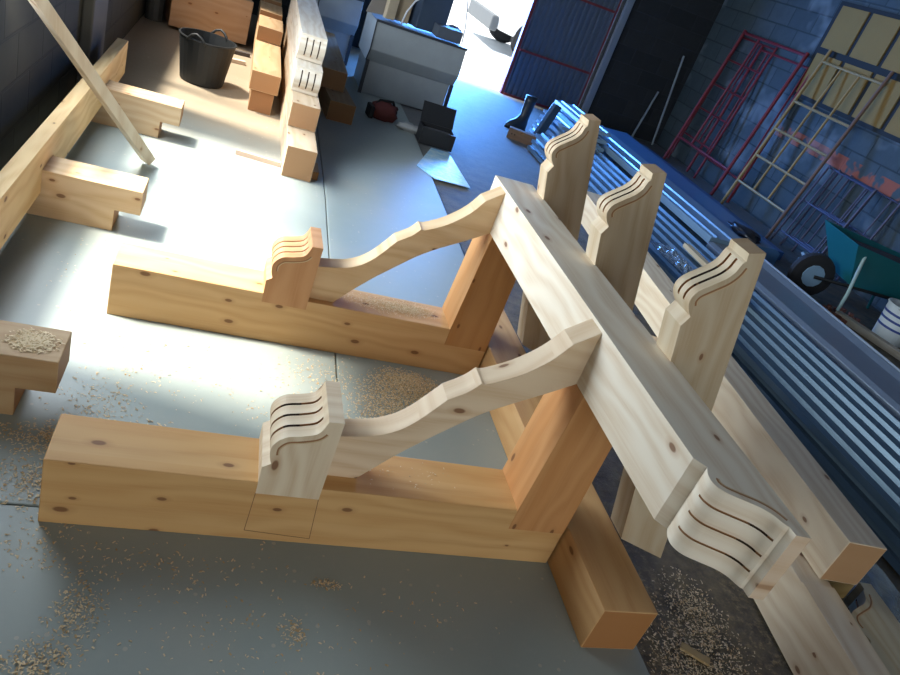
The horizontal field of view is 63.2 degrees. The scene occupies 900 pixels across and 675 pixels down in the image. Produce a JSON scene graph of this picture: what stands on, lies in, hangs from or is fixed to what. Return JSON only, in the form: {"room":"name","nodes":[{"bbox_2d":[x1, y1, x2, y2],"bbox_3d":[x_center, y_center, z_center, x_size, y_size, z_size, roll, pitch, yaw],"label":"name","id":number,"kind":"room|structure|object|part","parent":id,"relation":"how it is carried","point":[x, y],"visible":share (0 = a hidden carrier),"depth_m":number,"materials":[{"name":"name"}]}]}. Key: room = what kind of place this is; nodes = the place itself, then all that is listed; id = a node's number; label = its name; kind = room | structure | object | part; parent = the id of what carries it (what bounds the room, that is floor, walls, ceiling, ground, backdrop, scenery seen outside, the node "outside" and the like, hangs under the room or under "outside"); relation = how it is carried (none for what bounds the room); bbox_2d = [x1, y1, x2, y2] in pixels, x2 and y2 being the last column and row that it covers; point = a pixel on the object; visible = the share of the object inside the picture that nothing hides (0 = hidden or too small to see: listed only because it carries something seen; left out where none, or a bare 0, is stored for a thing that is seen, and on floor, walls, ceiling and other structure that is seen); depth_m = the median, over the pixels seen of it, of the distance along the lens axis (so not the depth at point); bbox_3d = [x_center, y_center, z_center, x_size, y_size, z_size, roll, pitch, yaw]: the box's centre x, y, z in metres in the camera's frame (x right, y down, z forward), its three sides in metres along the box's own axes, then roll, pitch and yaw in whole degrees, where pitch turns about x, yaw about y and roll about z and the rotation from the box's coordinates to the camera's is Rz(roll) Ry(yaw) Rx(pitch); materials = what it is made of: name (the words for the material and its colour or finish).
{"room":"carpentry workshop","nodes":[
{"label":"carpentry workshop","id":0,"kind":"room"},
{"bbox_2d":[0,0,145,170],"bbox_3d":[-1.319,-2.103,1.965,0.200,4.200,12.000,11,29,-20],"label":"wall","id":1,"kind":"structure","parent":0,"point":[36,74],"depth_m":3.27,"materials":[{"name":"concrete"}]},
{"bbox_2d":[76,0,108,84],"bbox_3d":[-1.525,-3.148,3.469,0.060,4.000,0.430,11,29,-20],"label":"trim","id":2,"kind":"structure","parent":1,"relation":"attached to","point":[94,12],"depth_m":4.10,"materials":[{"name":"paint"}]},
{"bbox_2d":[144,0,165,21],"bbox_3d":[-1.943,-4.433,5.471,0.150,4.000,0.150,11,29,-20],"label":"trim","id":3,"kind":"structure","parent":1,"relation":"attached to","point":[154,10],"depth_m":6.31,"materials":[{"name":"paint"}]},
{"bbox_2d":[0,0,899,674],"bbox_3d":[2.358,-4.788,13.880,28.000,0.400,33.000,11,29,-20],"label":"floor","id":4,"kind":"structure","parent":0,"point":[523,600],"depth_m":2.39,"materials":[{"name":"paint"}]},
{"bbox_2d":[0,320,71,414],"bbox_3d":[-1.284,0.071,2.000,0.410,0.200,0.160,11,29,-20],"label":"notched timber","id":5,"kind":"object","parent":4,"relation":"on","point":[19,371],"visible":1,"depth_m":1.97,"materials":[{"name":"brown wood"}]},
{"bbox_2d":[2,327,65,354],"bbox_3d":[-1.132,0.007,1.996,0.150,0.006,0.124,11,29,-20],"label":"wood shavings","id":6,"kind":"object","parent":5,"relation":"on","point":[32,340],"visible":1,"depth_m":1.99},
{"bbox_2d":[26,156,148,230],"bbox_3d":[-1.510,-0.593,3.029,0.450,0.200,0.170,11,29,-20],"label":"notched timber","id":7,"kind":"object","parent":4,"relation":"on","point":[72,191],"visible":0.7,"depth_m":2.97,"materials":[{"name":"brown wood"}]},
{"bbox_2d":[0,38,127,248],"bbox_3d":[-1.523,-0.397,2.442,0.060,0.200,4.930,11,29,-20],"label":"beam","id":8,"kind":"structure","parent":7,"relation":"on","point":[20,178],"depth_m":2.93,"materials":[{"name":"brown wood"}]},
{"bbox_2d":[28,0,154,164],"bbox_3d":[-1.543,-1.115,3.164,0.065,0.891,0.866,27,28,11],"label":"plank","id":9,"kind":"object","parent":4,"relation":"on","point":[44,9],"visible":1,"depth_m":3.11,"materials":[{"name":"brown wood"}]},
{"bbox_2d":[91,80,184,137],"bbox_3d":[-1.744,-1.264,4.063,0.475,0.200,0.170,11,29,-20],"label":"notched timber","id":10,"kind":"object","parent":4,"relation":"on","point":[146,110],"visible":0.7,"depth_m":4.01,"materials":[{"name":"brown wood"}]},
{"bbox_2d":[0,233,299,511],"bbox_3d":[-0.945,0.010,2.556,0.958,0.007,1.704,11,29,-20],"label":"wood shavings","id":11,"kind":"object","parent":4,"relation":"on","point":[47,435],"visible":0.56,"depth_m":1.98},
{"bbox_2d":[179,27,236,88],"bbox_3d":[-1.739,-1.996,5.200,0.394,0.359,0.394,-11,42,-46],"label":"bucket","id":12,"kind":"object","parent":4,"relation":"on","point":[205,57],"visible":1,"depth_m":5.11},
{"bbox_3d":[-1.717,-2.029,4.961,0.154,0.069,0.029,24,28,6],"label":"handle","id":13,"kind":"part","parent":12,"relation":"part of","materials":[{"name":"black rubber"}]},
{"bbox_3d":[-1.667,-2.202,5.306,0.154,0.069,0.029,24,28,6],"label":"handle","id":14,"kind":"part","parent":12,"relation":"part of","materials":[{"name":"black rubber"}]},
{"bbox_2d":[164,0,253,44],"bbox_3d":[-2.160,-2.946,6.526,0.660,0.370,0.500,4,32,-29],"label":"back timber","id":15,"kind":"object","parent":4,"relation":"on","point":[233,17],"visible":0.82,"depth_m":6.36,"materials":[{"name":"brown wood"}]},
{"bbox_2d":[231,58,245,65],"bbox_3d":[-1.870,-2.294,5.997,0.380,0.030,0.050,3,33,-31],"label":"floor strip","id":16,"kind":"object","parent":4,"relation":"on","point":[234,60],"visible":0.36,"depth_m":6.05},
{"bbox_2d":[234,50,249,57],"bbox_3d":[-1.989,-2.474,6.236,0.560,0.030,0.050,4,32,-30],"label":"floor strip","id":17,"kind":"object","parent":4,"relation":"on","point":[237,52],"visible":0.36,"depth_m":6.33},
{"bbox_2d":[0,506,499,674],"bbox_3d":[-0.459,0.639,1.776,1.251,0.005,0.544,11,29,-20],"label":"wood shavings","id":18,"kind":"object","parent":4,"relation":"on","point":[43,538],"visible":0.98,"depth_m":1.64},
{"bbox_2d":[235,149,280,166],"bbox_3d":[-1.129,-1.057,4.310,0.260,0.028,0.024,14,28,-14],"label":"batten","id":19,"kind":"object","parent":4,"relation":"on","point":[239,152],"visible":1,"depth_m":4.30,"materials":[{"name":"brown wood"}]},
{"bbox_2d":[248,89,273,115],"bbox_3d":[-1.595,-2.404,6.260,0.155,0.147,2.880,11,29,-20],"label":"timber","id":20,"kind":"object","parent":4,"relation":"on","point":[260,102],"visible":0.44,"depth_m":5.08,"materials":[{"name":"brown wood"}]},
{"bbox_2d":[249,3,280,95],"bbox_3d":[-1.547,-2.515,6.186,0.195,0.130,2.900,11,29,-20],"label":"timber","id":21,"kind":"object","parent":20,"relation":"on","point":[265,74],"visible":0.66,"depth_m":5.11,"materials":[{"name":"brown wood"}]},
{"bbox_2d":[256,14,282,45],"bbox_3d":[-1.466,-2.504,5.957,0.190,0.110,0.480,11,29,-20],"label":"block","id":22,"kind":"object","parent":21,"relation":"on","point":[270,30],"visible":1,"depth_m":5.78,"materials":[{"name":"brown wood"}]},
{"bbox_2d":[258,0,281,20],"bbox_3d":[-1.607,-2.890,6.548,0.190,0.110,0.480,11,29,-20],"label":"block","id":23,"kind":"object","parent":21,"relation":"on","point":[266,9],"visible":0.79,"depth_m":6.41,"materials":[{"name":"brown wood"}]},
{"bbox_2d":[259,0,281,8],"bbox_3d":[-1.746,-3.272,7.130,0.190,0.110,0.500,11,29,-20],"label":"block","id":24,"kind":"object","parent":21,"relation":"on","point":[275,2],"visible":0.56,"depth_m":6.92,"materials":[{"name":"brown wood"}]},
{"bbox_2d":[279,36,317,181],"bbox_3d":[-1.186,-1.866,5.545,0.172,0.185,3.230,11,29,-20],"label":"beam","id":25,"kind":"structure","parent":4,"relation":"on","point":[298,147],"depth_m":4.27,"materials":[{"name":"brown wood"}]},
{"bbox_2d":[283,17,320,131],"bbox_3d":[-1.167,-2.105,5.619,0.172,0.147,2.860,11,29,-20],"label":"beam","id":26,"kind":"structure","parent":25,"relation":"on","point":[303,110],"depth_m":4.48,"materials":[{"name":"brown wood"}]},
{"bbox_2d":[286,2,322,96],"bbox_3d":[-1.127,-2.243,5.556,0.165,0.158,2.430,11,29,-20],"label":"beam","id":27,"kind":"structure","parent":26,"relation":"on","point":[305,76],"depth_m":4.60,"materials":[{"name":"brown wood"}]},
{"bbox_2d":[290,0,327,64],"bbox_3d":[-1.093,-2.425,5.556,0.165,0.158,2.250,11,29,-20],"label":"beam","id":28,"kind":"structure","parent":27,"relation":"on","point":[310,37],"depth_m":4.80,"materials":[{"name":"brown wood"}]},
{"bbox_2d":[106,186,515,374],"bbox_3d":[-0.440,-0.325,2.679,1.406,0.775,0.175,11,29,-20],"label":"frame","id":29,"kind":"object","parent":4,"relation":"on","point":[298,299],"visible":0.98,"depth_m":2.70,"materials":[{"name":"brown wood"}]},
{"bbox_2d":[344,292,439,319],"bbox_3d":[-0.234,-0.124,2.862,0.412,0.004,0.144,11,29,-20],"label":"wood shavings","id":30,"kind":"object","parent":29,"relation":"on","point":[404,306],"visible":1,"depth_m":2.88},
{"bbox_3d":[0.122,-0.203,2.893,0.180,0.486,0.173,11,29,-20],"label":"post","id":31,"kind":"part","parent":29,"relation":"part of","materials":[{"name":"brown wood"}]},
{"bbox_2d":[311,163,318,180],"bbox_3d":[-0.816,-1.002,4.407,0.035,0.050,0.170,11,29,-20],"label":"block","id":32,"kind":"object","parent":4,"relation":"on","point":[315,173],"visible":0.71,"depth_m":4.34,"materials":[{"name":"brown wood"}]},
{"bbox_2d":[38,319,611,562],"bbox_3d":[-0.240,0.199,1.882,1.388,0.775,0.175,11,29,-20],"label":"frame","id":33,"kind":"object","parent":4,"relation":"on","point":[306,477],"visible":0.98,"depth_m":1.91,"materials":[{"name":"brown wood"}]},
{"bbox_2d":[369,462,454,488],"bbox_3d":[-0.124,0.382,2.037,0.288,0.002,0.126,11,29,-20],"label":"wood shavings","id":34,"kind":"object","parent":33,"relation":"on","point":[422,462],"visible":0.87,"depth_m":2.03},
{"bbox_3d":[0.313,0.320,2.093,0.180,0.486,0.173,11,29,-20],"label":"post","id":35,"kind":"part","parent":33,"relation":"part of","materials":[{"name":"brown wood"}]},
{"bbox_2d":[490,175,810,599],"bbox_3d":[0.393,-0.050,2.098,0.157,0.174,1.786,11,29,-20],"label":"crossbeam","id":36,"kind":"object","parent":33,"relation":"on","point":[717,510],"visible":1,"depth_m":1.64,"materials":[{"name":"brown wood"}]},
{"bbox_2d":[611,238,765,557],"bbox_3d":[0.626,0.209,1.991,0.383,1.006,0.085,11,29,-20],"label":"rafter","id":37,"kind":"object","parent":36,"relation":"on","point":[699,331],"visible":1,"depth_m":1.80,"materials":[{"name":"brown wood"}]},
{"bbox_2d":[318,86,355,124],"bbox_3d":[-1.040,-2.142,6.180,0.200,0.148,1.600,8,30,-24],"label":"brown timber","id":38,"kind":"object","parent":4,"relation":"on","point":[337,106],"visible":0.47,"depth_m":5.57,"materials":[{"name":"brown wood"}]},
{"bbox_2d":[320,31,347,91],"bbox_3d":[-1.069,-2.443,6.372,0.200,0.148,1.600,11,29,-20],"label":"brown timber","id":39,"kind":"object","parent":38,"relation":"on","point":[335,74],"visible":0.6,"depth_m":5.76,"materials":[{"name":"brown wood"}]},
{"bbox_2d":[316,0,364,65],"bbox_3d":[-1.215,-3.206,7.415,0.431,0.648,0.690,8,31,-25],"label":"base cabinet","id":40,"kind":"object","parent":4,"relation":"on","point":[341,18],"visible":0.44,"depth_m":7.14,"materials":[{"name":"metal"}]},
{"bbox_2d":[267,350,437,418],"bbox_3d":[-0.355,0.204,2.587,0.640,0.040,0.755,23,28,4],"label":"wood shavings","id":41,"kind":"object","parent":4,"relation":"on","point":[406,379],"visible":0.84,"depth_m":2.73},
{"bbox_2d":[365,99,397,122],"bbox_3d":[-0.547,-1.896,6.061,0.269,0.171,0.210,8,31,-25],"label":"tool bag","id":42,"kind":"object","parent":4,"relation":"on","point":[383,110],"visible":1,"depth_m":6.00,"materials":[{"name":"red fabric"}]},
{"bbox_3d":[-0.525,-1.915,6.031,0.221,0.097,0.024,8,31,-25],"label":"handle","id":43,"kind":"part","parent":42,"relation":"part of","materials":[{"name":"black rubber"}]},
{"bbox_2d":[395,121,417,133],"bbox_3d":[-0.322,-1.734,6.042,0.271,0.066,0.147,11,29,-20],"label":"rag","id":44,"kind":"object","parent":4,"relation":"on","point":[409,127],"visible":0.79,"depth_m":6.00,"materials":[{"name":"fabric"}]},
{"bbox_2d":[354,12,467,109],"bbox_3d":[-0.404,-2.572,6.852,0.851,0.648,0.690,10,30,-21],"label":"base cabinet","id":45,"kind":"object","parent":4,"relation":"on","point":[406,64],"visible":0.87,"depth_m":6.61,"materials":[{"name":"metal"}]},
{"bbox_3d":[-0.745,-2.745,6.629,0.002,0.340,0.620,10,30,-21],"label":"panel","id":46,"kind":"part","parent":45,"relation":"part of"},
{"bbox_3d":[-0.684,-2.598,6.398,0.006,0.350,0.100,10,30,-21],"label":"trim","id":47,"kind":"part","parent":45,"relation":"part of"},
{"bbox_2d":[366,0,386,14],"bbox_3d":[-0.597,-2.945,6.480,0.260,0.180,0.020,4,32,-30],"label":"flap","id":48,"kind":"object","parent":45,"relation":"on","point":[375,6],"visible":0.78,"depth_m":6.46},
{"bbox_2d":[383,0,399,20],"bbox_3d":[-0.494,-2.979,6.439,0.100,0.340,0.050,-3,36,-39],"label":"board offcut","id":49,"kind":"object","parent":45,"relation":"on","point":[391,6],"visible":1,"depth_m":6.46,"materials":[{"name":"paint"}]},
{"bbox_2d":[394,0,413,23],"bbox_3d":[-0.413,-3.006,6.587,0.160,0.300,0.100,16,28,-10],"label":"board offcut","id":50,"kind":"object","parent":45,"relation":"on","point":[403,5],"visible":0.55,"depth_m":6.57,"materials":[{"name":"paint"}]},
{"bbox_2d":[400,0,418,23],"bbox_3d":[-0.277,-2.930,6.407,0.221,0.416,0.021,2,33,-33],"label":"hose","id":51,"kind":"object","parent":45,"relation":"on","point":[415,1],"visible":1,"depth_m":6.40,"materials":[{"name":"plastic"}]},
{"bbox_3d":[-0.236,-2.667,6.458,0.850,0.018,0.030,10,30,-21],"label":"trim","id":52,"kind":"part","parent":45,"relation":"part of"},
{"bbox_2d":[408,0,453,31],"bbox_3d":[-0.167,-3.022,6.659,0.300,0.420,0.200,1,34,-34],"label":"box","id":53,"kind":"object","parent":45,"relation":"on","point":[424,13],"visible":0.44,"depth_m":6.61,"materials":[{"name":"paint"}]},
{"bbox_2d":[432,22,462,43],"bbox_3d":[-0.024,-2.758,6.634,0.240,0.100,0.160,8,31,-25],"label":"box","id":54,"kind":"object","parent":45,"relation":"on","point":[439,30],"visible":1,"depth_m":6.58,"materials":[{"name":"cardboard"}]},
{"bbox_2d":[446,25,461,31],"bbox_3d":[0.025,-2.868,6.852,0.211,0.111,0.162,11,29,-20],"label":"pile","id":55,"kind":"object","parent":45,"relation":"on","point":[452,26],"visible":0.21,"depth_m":6.81,"materials":[{"name":"paper"}]},
{"bbox_2d":[461,0,468,44],"bbox_3d":[0.135,-2.834,6.572,0.090,0.377,0.021,30,29,16],"label":"rod","id":56,"kind":"object","parent":45,"relation":"on","point":[467,0],"visible":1,"depth_m":6.57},
{"bbox_2d":[416,100,456,151],"bbox_3d":[-0.099,-1.720,5.949,0.280,0.275,0.290,12,29,-17],"label":"case","id":57,"kind":"object","parent":4,"relation":"on","point":[435,128],"visible":1,"depth_m":5.96,"materials":[{"name":"plastic"}]},
{"bbox_3d":[-0.093,-1.826,6.002,0.280,0.145,0.090,12,29,-17],"label":"lid","id":58,"kind":"part","parent":57,"relation":"part of","materials":[{"name":"plastic"}]},
{"bbox_2d":[416,148,469,187],"bbox_3d":[-0.104,-1.310,5.503,0.380,0.005,0.760,11,29,-20],"label":"plastic sheet","id":59,"kind":"object","parent":4,"relation":"on","point":[438,164],"visible":1,"depth_m":5.43,"materials":[{"name":"plastic"}]},
{"bbox_2d":[468,0,531,51],"bbox_3d":[2.746,-6.063,13.626,4.300,2.250,1.880,11,29,-20],"label":"van","id":60,"kind":"object","parent":4,"relation":"on","point":[504,19],"visible":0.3,"depth_m":12.60,"materials":[{"name":"paint"}]},
{"bbox_2d":[504,94,537,130],"bbox_3d":[0.729,-2.321,7.537,0.269,0.360,0.116,3,33,-32],"label":"rubber boot","id":61,"kind":"object","parent":4,"relation":"on","point":[520,122],"visible":0.88,"depth_m":7.53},
{"bbox_2d":[506,126,536,144],"bbox_3d":[0.730,-1.961,7.176,0.340,0.100,0.092,20,28,-2],"label":"wood block","id":62,"kind":"object","parent":4,"relation":"on","point":[516,134],"visible":0.75,"depth_m":7.13,"materials":[{"name":"brown wood"}]},
{"bbox_2d":[533,103,561,133],"bbox_3d":[0.945,-2.105,7.096,0.175,0.346,0.060,4,32,-29],"label":"leaning slab","id":63,"kind":"object","parent":62,"relation":"on","point":[553,111],"visible":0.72,"depth_m":7.07,"materials":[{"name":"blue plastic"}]},
{"bbox_2d":[529,109,574,137],"bbox_3d":[1.064,-2.075,7.359,0.240,0.288,0.750,11,29,-20],"label":"panels","id":64,"kind":"object","parent":4,"relation":"on","point":[561,124],"visible":0.43,"depth_m":7.19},
{"bbox_2d":[479,309,657,648],"bbox_3d":[0.287,0.325,2.699,0.171,0.155,1.750,11,29,-20],"label":"beam","id":65,"kind":"structure","parent":4,"relation":"on","point":[606,601],"depth_m":2.09,"materials":[{"name":"brown wood"}]},
{"bbox_2d":[517,114,600,350],"bbox_3d":[0.419,-0.357,2.856,0.383,1.006,0.085,11,29,-20],"label":"rafter","id":66,"kind":"object","parent":65,"relation":"on","point":[564,176],"visible":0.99,"depth_m":2.67,"materials":[{"name":"brown wood"}]},
{"bbox_2d":[586,164,666,310],"bbox_3d":[0.523,-0.074,2.424,0.383,1.006,0.085,11,29,-20],"label":"rafter","id":67,"kind":"object","parent":65,"relation":"on","point":[619,238],"visible":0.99,"depth_m":2.22,"materials":[{"name":"brown wood"}]},
{"bbox_2d":[554,100,610,151],"bbox_3d":[1.276,-2.164,7.595,0.260,0.341,1.150,11,29,-20],"label":"panels","id":68,"kind":"object","parent":4,"relation":"on","point":[572,112],"visible":0.2,"depth_m":7.45,"materials":[{"name":"metal"}]},
{"bbox_2d":[631,91,658,137],"bbox_3d":[2.544,-2.910,9.554,0.028,0.628,0.205,36,31,26],"label":"pole","id":69,"kind":"object","parent":4,"relation":"on","point":[657,93],"visible":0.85,"depth_m":9.54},
{"bbox_2d":[651,56,684,144],"bbox_3d":[2.809,-3.049,9.447,0.028,1.124,0.210,6,31,-28],"label":"pole","id":70,"kind":"object","parent":4,"relation":"on","point":[683,57],"visible":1,"depth_m":9.43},
{"bbox_2d":[597,125,739,246],"bbox_3d":[1.804,-1.508,6.901,0.400,0.191,3.200,11,29,-20],"label":"panels","id":71,"kind":"object","parent":4,"relation":"on","point":[691,215],"visible":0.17,"depth_m":6.15,"materials":[{"name":"metal"}]},
{"bbox_2d":[606,128,779,264],"bbox_3d":[2.179,-1.486,7.224,0.420,0.210,3.100,11,29,-20],"label":"beam","id":72,"kind":"structure","parent":4,"relation":"on","point":[707,203],"depth_m":6.91,"materials":[{"name":"metal"}]},
{"bbox_2d":[727,221,760,243],"bbox_3d":[2.438,-0.872,6.028,0.214,0.066,0.400,11,29,-20],"label":"bag","id":73,"kind":"object","parent":72,"relation":"on","point":[741,230],"visible":0.94,"depth_m":5.97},
{"bbox_2d":[679,642,709,665],"bbox_3d":[0.710,0.918,2.122,0.090,0.008,0.026,28,28,13],"label":"chip","id":74,"kind":"object","parent":4,"relation":"on","point":[687,649],"visible":1,"depth_m":2.12,"materials":[{"name":"brown wood"}]},
{"bbox_2d":[640,566,769,674],"bbox_3d":[0.742,0.987,2.019,0.512,0.008,0.934,17,28,-9],"label":"wood shavings","id":75,"kind":"object","parent":4,"relation":"on","point":[678,595],"visible":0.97,"depth_m":2.18},
{"bbox_2d":[641,144,783,259],"bbox_3d":[2.589,-1.551,7.766,0.220,0.082,3.000,11,29,-20],"label":"rail","id":76,"kind":"object","parent":4,"relation":"on","point":[780,252],"visible":0.04,"depth_m":7.42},
{"bbox_2d":[527,133,899,574],"bbox_3d":[1.611,-0.391,4.850,0.700,0.193,5.350,11,29,-20],"label":"sheets","id":77,"kind":"object","parent":4,"relation":"on","point":[854,439],"visible":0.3,"depth_m":3.62,"materials":[{"name":"metal"}]},
{"bbox_2d":[682,243,709,265],"bbox_3d":[1.699,-0.436,4.744,0.050,0.030,0.750,11,29,-19],"label":"wooden stick","id":78,"kind":"object","parent":77,"relation":"on","point":[689,248],"visible":0.36,"depth_m":4.92,"materials":[{"name":"brown wood"}]},
{"bbox_2d":[667,37,777,178],"bbox_3d":[3.156,-2.713,8.604,0.214,1.593,0.728,11,29,-20],"label":"frame","id":79,"kind":"object","parent":4,"relation":"on","point":[745,38],"visible":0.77,"depth_m":8.47,"materials":[{"name":"metal"}]},
{"bbox_3d":[3.087,-2.901,8.891,0.214,1.593,0.028,11,29,-20],"label":"leg","id":80,"kind":"part","parent":79,"relation":"part of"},
{"bbox_2d":[663,29,809,195],"bbox_3d":[3.151,-2.561,8.276,0.271,1.646,1.240,11,29,-20],"label":"frame","id":81,"kind":"object","parent":4,"relation":"on","point":[805,55],"visible":1,"depth_m":8.23,"materials":[{"name":"metal"}]},
{"bbox_3d":[3.034,-2.883,8.768,0.271,1.646,0.040,11,29,-20],"label":"leg","id":82,"kind":"part","parent":81,"relation":"part of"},
{"bbox_3d":[3.269,-2.240,7.783,0.271,1.646,0.040,11,29,-20],"label":"leg","id":83,"kind":"part","parent":81,"relation":"part of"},
{"bbox_2d":[686,46,808,202],"bbox_3d":[3.288,-2.387,8.136,0.183,1.573,1.002,11,29,-20],"label":"frame","id":84,"kind":"object","parent":4,"relation":"on","point":[762,47],"visible":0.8,"depth_m":8.13,"materials":[{"name":"metal"}]},
{"bbox_3d":[3.193,-2.647,8.534,0.183,1.573,0.032,11,29,-20],"label":"leg","id":85,"kind":"part","parent":84,"relation":"part of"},
{"bbox_3d":[3.383,-2.127,7.738,0.183,1.573,0.032,11,29,-20],"label":"leg","id":86,"kind":"part","parent":84,"relation":"part of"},
{"bbox_2d":[651,335,890,674],"bbox_3d":[1.078,0.719,2.496,0.120,0.205,2.500,15,28,-13],"label":"beam","id":87,"kind":"structure","parent":4,"relation":"on","point":[814,630],"depth_m":2.17,"materials":[{"name":"brown wood"}]},
{"bbox_2d":[581,191,886,584],"bbox_3d":[1.076,-0.092,3.542,0.145,0.165,3.050,14,29,-15],"label":"beam","id":88,"kind":"structure","parent":87,"relation":"on","point":[842,547],"depth_m":2.54,"materials":[{"name":"brown wood"}]},
{"bbox_2d":[706,242,899,420],"bbox_3d":[2.386,0.161,4.390,0.420,0.247,2.900,11,29,-20],"label":"beam","id":89,"kind":"structure","parent":4,"relation":"on","point":[878,376],"depth_m":4.47,"materials":[{"name":"metal"}]},
{"bbox_2d":[720,49,894,238],"bbox_3d":[3.418,-1.897,7.178,0.315,1.736,0.914,11,29,-20],"label":"frame","id":90,"kind":"object","parent":4,"relation":"on","point":[882,84],"visible":0.93,"depth_m":7.11,"materials":[{"name":"wood"}]},
{"bbox_3d":[3.332,-2.133,7.539,0.315,1.736,0.034,11,29,-20],"label":"leg","id":91,"kind":"part","parent":90,"relation":"part of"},
{"bbox_3d":[3.504,-1.660,6.817,0.315,1.736,0.034,11,29,-20],"label":"leg","id":92,"kind":"part","parent":90,"relation":"part of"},
{"bbox_2d":[769,165,875,253],"bbox_3d":[3.405,-1.113,6.743,0.184,0.834,0.652,11,29,-20],"label":"frame","id":93,"kind":"object","parent":4,"relation":"on","point":[829,166],"visible":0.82,"depth_m":6.77,"materials":[{"name":"metal"}]},
{"bbox_3d":[3.344,-1.282,7.002,0.184,0.834,0.022,11,29,-20],"label":"leg","id":94,"kind":"part","parent":93,"relation":"part of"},
{"bbox_3d":[3.467,-0.944,6.485,0.184,0.834,0.022,11,29,-20],"label":"leg","id":95,"kind":"part","parent":93,"relation":"part of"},
{"bbox_2d":[779,169,877,253],"bbox_3d":[3.468,-1.093,6.753,0.174,0.834,0.522,11,29,-20],"label":"frame","id":96,"kind":"object","parent":4,"relation":"on","point":[839,170],"visible":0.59,"depth_m":6.83,"materials":[{"name":"metal"}]},
{"bbox_3d":[3.419,-1.227,6.958,0.174,0.834,0.022,11,29,-20],"label":"leg","id":97,"kind":"part","parent":96,"relation":"part of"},
{"bbox_3d":[3.517,-0.959,6.548,0.174,0.834,0.022,11,29,-20],"label":"leg","id":98,"kind":"part","parent":96,"relation":"part of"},
{"bbox_2d":[828,580,854,597],"bbox_3d":[1.301,0.839,2.589,0.200,0.090,0.140,8,31,-25],"label":"block","id":99,"kind":"object","parent":4,"relation":"on","point":[842,589],"visible":0.14,"depth_m":2.55,"materials":[{"name":"brown wood"}]},
{"bbox_2d":[787,220,899,310],"bbox_3d":[3.246,-0.460,5.762,1.136,0.566,0.593,16,28,-10],"label":"wheelbarrow","id":100,"kind":"object","parent":4,"relation":"on","point":[867,266],"visible":0.88,"depth_m":5.66,"materials":[{"name":"teal paint"}]},
{"bbox_2d":[825,220,899,299],"bbox_3d":[3.325,-0.562,5.736,0.820,0.323,0.540,16,28,-10],"label":"tray","id":101,"kind":"object","parent":100,"relation":"on","point":[867,266],"depth_m":5.61,"materials":[{"name":"teal paint"}]},
{"bbox_3d":[3.536,-0.352,6.109,0.085,0.256,0.023,7,31,-26],"label":"leg","id":102,"kind":"part","parent":100,"relation":"part of","materials":[{"name":"teal paint"}]},
{"bbox_2d":[822,304,864,325],"bbox_3d":[3.027,-0.177,5.675,0.383,0.035,0.292,11,29,-20],"label":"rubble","id":103,"kind":"object","parent":4,"relation":"on","point":[828,307],"visible":0.44,"depth_m":5.70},
{"bbox_2d":[791,175,899,280],"bbox_3d":[3.563,-0.988,6.631,0.163,0.834,0.672,11,29,-20],"label":"frame","id":104,"kind":"object","parent":4,"relation":"on","point":[847,180],"visible":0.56,"depth_m":6.70,"materials":[{"name":"metal"}]},
{"bbox_3d":[3.499,-1.162,6.898,0.163,0.834,0.022,11,29,-20],"label":"leg","id":105,"kind":"part","parent":104,"relation":"part of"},
{"bbox_3d":[3.627,-0.814,6.364,0.163,0.834,0.022,11,29,-20],"label":"leg","id":106,"kind":"part","parent":104,"relation":"part of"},
{"bbox_2d":[835,311,899,360],"bbox_3d":[3.142,0.017,5.390,0.070,0.050,0.720,1,34,-33],"label":"plank","id":107,"kind":"object","parent":4,"relation":"on","point":[859,328],"visible":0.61,"depth_m":5.39,"materials":[{"name":"brown wood"}]},
{"bbox_2d":[843,582,899,674],"bbox_3d":[1.295,1.123,1.921,0.200,0.172,1.076,14,29,-15],"label":"carved timber","id":108,"kind":"object","parent":4,"relation":"on","point":[870,612],"visible":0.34,"depth_m":2.20,"materials":[{"name":"brown wood"}]},
{"bbox_2d":[872,298,899,347],"bbox_3d":[3.369,-0.103,5.512,0.292,0.282,0.292,1,34,-34],"label":"plastic bucket","id":109,"kind":"object","parent":4,"relation":"on","point":[887,326],"visible":0.98,"depth_m":5.46,"materials":[{"name":"plastic"}]},
{"bbox_2d":[252,0,724,143],"bbox_3d":[0.393,-4.825,8.026,6.480,4.200,0.200,11,29,-20],"label":"wall","id":110,"kind":"structure","parent":0,"point":[645,60],"depth_m":9.27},
{"bbox_2d":[499,0,621,108],"bbox_3d":[1.526,-4.019,8.808,1.065,2.520,0.085,11,29,-20],"label":"gate leaf","id":111,"kind":"object","parent":110,"relation":"attached to","point":[560,43],"visible":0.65,"depth_m":9.05,"materials":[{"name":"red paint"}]},
{"bbox_3d":[1.130,-2.978,9.355,0.985,0.026,0.021,11,29,-20],"label":"rail","id":112,"kind":"part","parent":111,"relation":"part of","materials":[{"name":"metal"}]},
{"bbox_3d":[1.308,-3.432,9.101,0.985,0.026,0.021,11,29,-20],"label":"rail","id":113,"kind":"part","parent":111,"relation":"part of","materials":[{"name":"metal"}]},
{"bbox_3d":[1.552,-4.051,8.754,0.985,0.026,0.021,11,29,-20],"label":"rail","id":114,"kind":"part","parent":111,"relation":"part of","materials":[{"name":"metal"}]},
{"bbox_2d":[581,0,634,113],"bbox_3d":[2.100,-3.858,8.913,0.085,2.510,0.050,11,29,-20],"label":"trim","id":115,"kind":"structure","parent":110,"relation":"attached to","point":[629,4],"depth_m":9.09,"materials":[{"name":"metal"}]},
{"bbox_2d":[656,0,899,311],"bbox_3d":[4.659,-1.020,4.222,0.200,4.200,12.200,11,29,-20],"label":"wall","id":116,"kind":"structure","parent":0,"point":[872,158],"depth_m":7.77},
{"bbox_2d":[793,1,899,142],"bbox_3d":[3.905,-2.437,6.679,0.045,0.940,1.850,11,29,-20],"label":"window","id":117,"kind":"structure","parent":116,"relation":"in","point":[863,40],"depth_m":6.85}
]}

